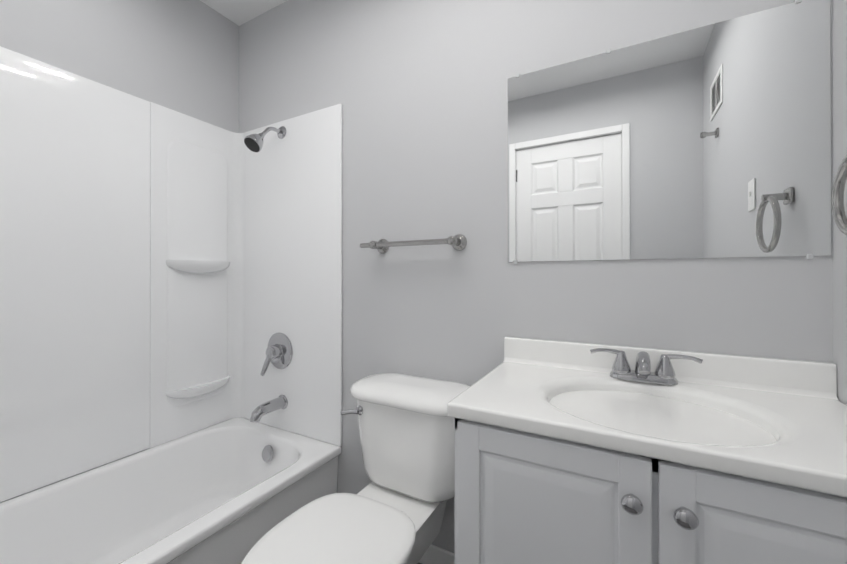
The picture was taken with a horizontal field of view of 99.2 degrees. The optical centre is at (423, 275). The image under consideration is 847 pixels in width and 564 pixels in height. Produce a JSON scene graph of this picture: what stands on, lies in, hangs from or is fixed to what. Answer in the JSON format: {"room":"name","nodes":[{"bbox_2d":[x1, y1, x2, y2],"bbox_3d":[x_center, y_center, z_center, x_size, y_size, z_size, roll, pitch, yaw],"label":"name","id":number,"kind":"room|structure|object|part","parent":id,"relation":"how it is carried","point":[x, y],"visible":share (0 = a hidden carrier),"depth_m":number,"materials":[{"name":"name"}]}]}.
{"room":"bathroom","nodes":[
{"label":"bathroom","id":0,"kind":"room"},
{"bbox_2d":[0,0,238,502],"bbox_3d":[-1.398,-0.122,1.282,0.100,2.437,1.726,0,0,29],"label":"wall","id":1,"kind":"structure","parent":0,"point":[181,56],"depth_m":1.54,"materials":[{"name":"grey paint"}]},
{"bbox_2d":[200,0,287,25],"bbox_3d":[-0.374,-1.391,0.725,2.434,0.100,1.726,0,0,29],"label":"ceiling","id":2,"kind":"structure","parent":0,"point":[239,12],"depth_m":1.80,"materials":[{"name":"white paint"}]},
{"bbox_2d":[239,0,832,552],"bbox_3d":[0.016,-0.121,1.436,2.234,2.437,0.100,0,0,29],"label":"wall","id":3,"kind":"structure","parent":0,"point":[417,90],"depth_m":1.31,"materials":[{"name":"grey paint"}]},
{"bbox_2d":[360,234,466,252],"bbox_3d":[-0.050,-0.122,1.369,0.430,0.060,0.080,0,0,29],"label":"bar","id":4,"kind":"object","parent":3,"relation":"attached to","point":[458,242],"visible":1,"depth_m":1.32,"materials":[{"name":"silver metal"}]},
{"bbox_2d":[419,544,454,563],"bbox_3d":[-0.035,1.056,1.397,0.731,0.082,0.012,0,0,29],"label":"baseboard","id":5,"kind":"structure","parent":3,"relation":"attached to","point":[433,554],"depth_m":1.34,"materials":[{"name":"white paint"}]},
{"bbox_2d":[508,0,830,263],"bbox_3d":[0.626,-0.360,1.040,0.773,0.639,0.008,0,0,29],"label":"mirror","id":6,"kind":"object","parent":3,"relation":"attached to","point":[711,141],"visible":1,"depth_m":0.99,"materials":[{"name":"clear glass"}]},
{"bbox_2d":[832,0,846,404],"bbox_3d":[0.650,-0.124,0.163,0.100,2.437,1.726,0,0,29],"label":"wall","id":7,"kind":"structure","parent":0,"point":[839,80],"depth_m":0.83,"materials":[{"name":"grey paint"}]},
{"bbox_2d":[832,155,846,235],"bbox_3d":[0.827,-0.165,0.659,0.064,0.189,0.170,0,0,29],"label":"towel ring","id":8,"kind":"object","parent":7,"relation":"attached to","point":[839,214],"visible":1,"depth_m":0.72,"materials":[{"name":"silver metal"}]},
{"bbox_3d":[-0.374,1.145,0.720,2.434,0.100,1.726,0,0,29],"label":"floor","id":9,"kind":"structure","parent":0,"visible":0},
{"bbox_2d":[0,46,341,563],"bbox_3d":[-1.036,0.171,1.084,0.720,1.851,1.522,0,0,29],"label":"bathtub","id":10,"kind":"object","parent":9,"relation":"on","point":[167,275],"visible":0.98,"depth_m":1.51,"materials":[{"name":"white plastic"}]},
{"bbox_2d":[244,126,285,151],"bbox_3d":[-0.732,-0.642,1.664,0.078,0.166,0.191,0,0,29],"label":"shower head","id":11,"kind":"object","parent":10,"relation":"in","point":[254,142],"depth_m":1.68,"materials":[{"name":"silver metal"}]},
{"bbox_2d":[262,445,273,461],"bbox_3d":[-0.715,0.814,1.651,0.072,0.070,0.025,0,0,29],"label":"overflow drain","id":12,"kind":"object","parent":10,"relation":"in","point":[268,450],"depth_m":1.65,"materials":[{"name":"silver metal"}]},
{"bbox_2d":[250,395,287,421],"bbox_3d":[-0.720,0.612,1.666,0.068,0.076,0.171,0,0,29],"label":"tub spout","id":13,"kind":"object","parent":10,"relation":"in","point":[279,404],"depth_m":1.66,"materials":[{"name":"silver metal"}]},
{"bbox_2d":[260,332,292,375],"bbox_3d":[-0.717,0.373,1.714,0.176,0.196,0.084,0,0,29],"label":"handle","id":14,"kind":"object","parent":10,"relation":"in","point":[279,345],"depth_m":1.72,"materials":[{"name":"silver metal"}]},
{"bbox_2d":[241,373,469,563],"bbox_3d":[-0.154,0.731,1.028,0.460,0.730,0.756,0,0,29],"label":"toilet","id":15,"kind":"object","parent":9,"relation":"on","point":[393,512],"visible":0.81,"depth_m":1.10,"materials":[{"name":"white ceramic"}]},
{"bbox_3d":[-0.239,0.696,0.898,0.370,0.056,0.446,0,0,29],"label":"seat","id":16,"kind":"part","parent":15,"relation":"part of","materials":[{"name":"white plastic"}]},
{"bbox_3d":[-0.246,0.462,1.230,0.086,0.042,0.027,0,0,29],"label":"lever","id":17,"kind":"part","parent":15,"relation":"part of","materials":[{"name":"silver metal"}]},
{"bbox_3d":[-0.034,0.572,1.250,0.422,0.302,0.222,0,0,29],"label":"tank","id":18,"kind":"part","parent":15,"relation":"part of","materials":[{"name":"white ceramic"}]},
{"bbox_3d":[-0.035,0.394,1.248,0.460,0.054,0.258,0,0,29],"label":"lid","id":19,"kind":"part","parent":15,"relation":"part of","materials":[{"name":"white ceramic"}]},
{"bbox_2d":[447,337,846,563],"bbox_3d":[0.504,0.647,0.820,0.784,0.898,0.506,0,0,29],"label":"bathroom vanity","id":20,"kind":"object","parent":9,"relation":"on","point":[566,452],"visible":1,"depth_m":0.71,"materials":[{"name":"white paint"}]},
{"bbox_2d":[590,348,702,384],"bbox_3d":[0.580,0.241,0.949,0.262,0.086,0.140,0,0,29],"label":"faucet","id":21,"kind":"object","parent":20,"relation":"on","point":[608,366],"depth_m":0.98,"materials":[{"name":"silver metal"}]}
]}

